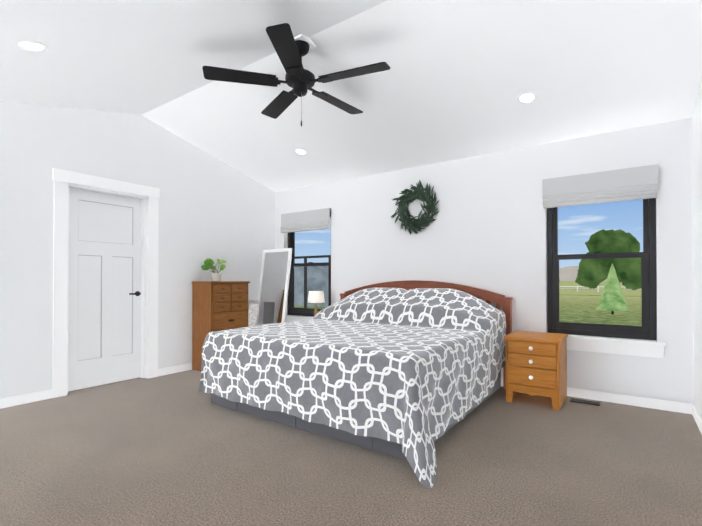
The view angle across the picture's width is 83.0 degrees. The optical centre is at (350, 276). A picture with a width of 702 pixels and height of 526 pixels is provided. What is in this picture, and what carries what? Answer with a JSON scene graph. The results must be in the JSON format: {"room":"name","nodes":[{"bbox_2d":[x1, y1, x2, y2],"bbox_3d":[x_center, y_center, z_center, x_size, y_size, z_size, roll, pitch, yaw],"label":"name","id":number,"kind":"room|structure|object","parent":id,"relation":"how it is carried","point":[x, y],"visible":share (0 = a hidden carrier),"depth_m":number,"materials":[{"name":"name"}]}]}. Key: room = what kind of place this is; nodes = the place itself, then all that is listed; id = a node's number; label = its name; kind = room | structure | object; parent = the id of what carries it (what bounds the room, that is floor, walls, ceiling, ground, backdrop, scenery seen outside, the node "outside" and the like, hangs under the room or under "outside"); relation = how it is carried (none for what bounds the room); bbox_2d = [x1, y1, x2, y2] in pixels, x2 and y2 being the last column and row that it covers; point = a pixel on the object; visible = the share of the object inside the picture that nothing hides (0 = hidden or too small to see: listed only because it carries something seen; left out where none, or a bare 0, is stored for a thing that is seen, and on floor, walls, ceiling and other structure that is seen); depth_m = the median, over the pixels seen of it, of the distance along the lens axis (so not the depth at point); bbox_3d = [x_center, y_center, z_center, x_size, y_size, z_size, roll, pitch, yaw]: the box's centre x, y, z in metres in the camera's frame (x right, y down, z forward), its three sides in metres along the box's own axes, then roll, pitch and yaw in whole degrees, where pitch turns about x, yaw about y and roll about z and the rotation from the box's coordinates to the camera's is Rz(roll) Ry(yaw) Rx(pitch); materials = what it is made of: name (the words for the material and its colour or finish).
{"room":"bedroom","nodes":[
{"label":"bedroom","id":0,"kind":"room"},
{"bbox_2d":[0,101,274,398],"bbox_3d":[-2.636,-0.439,4.073,0.150,3.150,5.237,0,-1,35],"label":"wall","id":1,"kind":"structure","parent":0,"point":[214,209],"depth_m":4.18,"materials":[{"name":"white paint"}]},
{"bbox_2d":[0,389,52,408],"bbox_3d":[-3.378,1.083,2.860,0.013,0.085,2.060,0,-1,35],"label":"baseboard","id":2,"kind":"structure","parent":1,"relation":"attached to","point":[46,394],"depth_m":3.53,"materials":[{"name":"white wood"}]},
{"bbox_2d":[52,168,159,397],"bbox_3d":[-2.556,0.062,4.164,0.172,2.150,1.025,0,-1,35],"label":"door","id":3,"kind":"structure","parent":1,"relation":"attached to","point":[105,286],"depth_m":4.13,"materials":[{"name":"white wood"}]},
{"bbox_2d":[158,363,191,375],"bbox_3d":[-1.685,1.104,5.273,0.013,0.085,1.825,0,-1,35],"label":"baseboard","id":4,"kind":"structure","parent":1,"relation":"attached to","point":[184,367],"depth_m":4.69,"materials":[{"name":"white wood"}]},
{"bbox_2d":[0,370,701,525],"bbox_3d":[-0.590,1.184,2.624,5.150,0.120,5.237,0,-1,35],"label":"floor","id":5,"kind":"structure","parent":0,"point":[175,449],"depth_m":2.33,"materials":[{"name":"beige carpet"}]},
{"bbox_2d":[192,281,249,371],"bbox_3d":[-1.627,0.601,4.989,0.405,1.085,0.584,0,-1,35],"label":"dresser","id":6,"kind":"object","parent":5,"relation":"on","point":[219,305],"visible":0.71,"depth_m":4.81,"materials":[{"name":"brown wood"}]},
{"bbox_2d":[201,258,225,280],"bbox_3d":[-1.699,-0.086,4.978,0.311,0.286,0.338,0,-1,35],"label":"plant","id":7,"kind":"object","parent":6,"relation":"on","point":[208,263],"visible":1,"depth_m":4.92,"materials":[{"name":"green plant"}]},
{"bbox_2d":[248,300,260,326],"bbox_3d":[-1.388,0.739,5.469,0.220,0.825,0.192,0,-1,35],"label":"basket","id":8,"kind":"object","parent":5,"relation":"on","point":[253,310],"visible":0.32,"depth_m":5.49,"materials":[{"name":"white wicker"}]},
{"bbox_2d":[257,248,291,324],"bbox_3d":[-1.087,0.378,5.587,0.560,1.548,0.324,0,-1,35],"label":"mirror","id":9,"kind":"object","parent":5,"relation":"on","point":[274,281],"visible":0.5,"depth_m":5.57,"materials":[{"name":"white mirror"}]},
{"bbox_2d":[198,280,512,487],"bbox_3d":[0.156,0.584,3.684,2.281,1.098,2.351,0,-1,35],"label":"bed","id":10,"kind":"object","parent":5,"relation":"on","point":[399,369],"visible":1,"depth_m":2.96,"materials":[{"name":"grey fabric"}]},
{"bbox_2d":[504,330,567,410],"bbox_3d":[1.706,0.835,3.649,0.459,0.595,0.522,0,-1,35],"label":"nightstand","id":11,"kind":"object","parent":5,"relation":"on","point":[536,363],"visible":1,"depth_m":3.47,"materials":[{"name":"brown wood"}]},
{"bbox_2d":[570,398,599,405],"bbox_3d":[2.107,1.127,3.569,0.230,0.010,0.090,0,-1,35],"label":"floor vent","id":12,"kind":"object","parent":5,"relation":"in","point":[585,401],"visible":0.98,"depth_m":3.56,"materials":[{"name":"grey metal"}]},
{"bbox_3d":[-0.495,0.916,5.230,0.439,0.460,0.462,0,-1,35],"label":"nightstand","id":13,"kind":"object","parent":5,"relation":"on","visible":0},
{"bbox_2d":[307,291,324,315],"bbox_3d":[-0.459,0.437,5.228,0.230,0.495,0.230,0,-1,35],"label":"lamp","id":14,"kind":"object","parent":13,"relation":"on","point":[315,297],"visible":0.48,"depth_m":5.15,"materials":[{"name":"white fabric"}]},
{"bbox_2d":[0,0,701,191],"bbox_3d":[-0.590,-1.538,2.647,5.150,0.939,5.337,0,-1,35],"label":"ceiling","id":15,"kind":"structure","parent":0,"point":[456,79],"depth_m":3.09,"materials":[{"name":"white paint"}]},
{"bbox_2d":[18,41,48,51],"bbox_3d":[-2.049,-1.487,2.560,0.160,0.040,0.156,0,-1,35],"label":"recessed light","id":16,"kind":"object","parent":15,"relation":"in","point":[34,46],"visible":1,"depth_m":2.56,"materials":[{"name":"white plastic"}]},
{"bbox_2d":[202,23,389,125],"bbox_3d":[-0.354,-1.479,3.052,1.357,0.690,1.329,0,-1,35],"label":"fan","id":17,"kind":"object","parent":15,"relation":"hanging from","point":[291,50],"visible":1,"depth_m":2.93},
{"bbox_2d":[294,148,306,154],"bbox_3d":[-0.597,-1.487,4.718,0.160,0.040,0.156,0,-1,35],"label":"recessed light","id":18,"kind":"object","parent":15,"relation":"in","point":[300,151],"visible":1,"depth_m":4.71,"materials":[{"name":"white plastic"}]},
{"bbox_2d":[517,91,537,103],"bbox_3d":[1.467,-1.492,3.306,0.160,0.040,0.156,0,-1,35],"label":"recessed light","id":19,"kind":"object","parent":15,"relation":"in","point":[527,97],"visible":1,"depth_m":3.30,"materials":[{"name":"white plastic"}]},
{"bbox_2d":[275,117,693,403],"bbox_3d":[0.932,-0.434,4.677,5.000,3.150,0.150,0,-1,35],"label":"wall","id":20,"kind":"structure","parent":0,"point":[486,229],"depth_m":4.05,"materials":[{"name":"white paint"}]},
{"bbox_2d":[280,208,330,321],"bbox_3d":[-0.608,-0.113,5.705,0.985,1.645,0.212,0,-1,35],"label":"window","id":21,"kind":"structure","parent":20,"relation":"in","point":[309,220],"depth_m":5.74,"materials":[{"name":"black"}]},
{"bbox_2d":[390,180,438,234],"bbox_3d":[0.746,-0.809,4.656,0.623,0.647,0.088,0,-1,35],"label":"wreath","id":22,"kind":"object","parent":20,"relation":"attached to","point":[425,219],"visible":1,"depth_m":4.63,"materials":[{"name":"green plant"}]},
{"bbox_2d":[501,378,689,413],"bbox_3d":[0.816,1.098,4.646,4.830,0.085,0.013,0,-1,35],"label":"baseboard","id":23,"kind":"structure","parent":20,"relation":"attached to","point":[673,406],"depth_m":3.49,"materials":[{"name":"white wood"}]},
{"bbox_2d":[542,164,666,357],"bbox_3d":[2.297,-0.130,3.667,0.960,1.645,0.212,0,-1,35],"label":"window","id":24,"kind":"structure","parent":20,"relation":"in","point":[632,183],"depth_m":3.59,"materials":[{"name":"black"}]},
{"bbox_2d":[692,74,701,418],"bbox_3d":[1.414,-0.464,1.141,0.150,3.150,5.087,0,-1,35],"label":"wall","id":25,"kind":"structure","parent":0,"point":[697,214],"depth_m":3.03,"materials":[{"name":"white paint"}]},
{"bbox_2d":[690,404,701,433],"bbox_3d":[1.390,1.070,1.236,0.013,0.085,4.937,0,-1,35],"label":"baseboard","id":26,"kind":"structure","parent":25,"relation":"attached to","point":[693,410],"depth_m":3.03,"materials":[{"name":"white wood"}]},
{"label":"outside","id":27,"kind":"structure","parent":0,"visible":0},
{"bbox_2d":[294,281,641,325],"bbox_3d":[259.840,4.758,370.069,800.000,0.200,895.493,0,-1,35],"label":"ground","id":28,"kind":"structure","parent":27,"point":[578,303],"depth_m":22.43,"materials":[{"name":"green plant"}]},
{"bbox_2d":[294,255,330,307],"bbox_3d":[-1.443,0.470,20.003,13.100,2.500,13.200,0,-1,35],"label":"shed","id":29,"kind":"object","parent":28,"relation":"on","point":[306,285],"depth_m":23.31,"materials":[{"name":"metal"}]},
{"bbox_2d":[559,266,606,280],"bbox_3d":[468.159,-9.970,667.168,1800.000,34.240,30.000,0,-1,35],"label":"hills","id":30,"kind":"structure","parent":28,"relation":"on","point":[569,270],"depth_m":718.77,"materials":[{"name":"beige"}]},
{"bbox_2d":[559,286,640,295],"bbox_3d":[14.278,1.414,46.150,150.000,1.050,32.120,0,-1,35],"label":"fence","id":31,"kind":"object","parent":28,"relation":"on","point":[590,295],"depth_m":52.58,"materials":[{"name":"white wood"}]},
{"bbox_2d":[559,229,640,289],"bbox_3d":[38.499,-0.703,76.409,217.975,6.948,84.548,0,-1,35],"label":"trees","id":32,"kind":"object","parent":28,"relation":"on","point":[598,240],"depth_m":36.14,"materials":[{"name":"green plant"}]},
{"bbox_2d":[595,264,630,314],"bbox_3d":[11.810,0.542,17.912,1.360,2.320,1.293,0,-1,35],"label":"conifer tree","id":33,"kind":"object","parent":28,"relation":"on","point":[611,289],"depth_m":17.65,"materials":[{"name":"green plant"}]}
]}

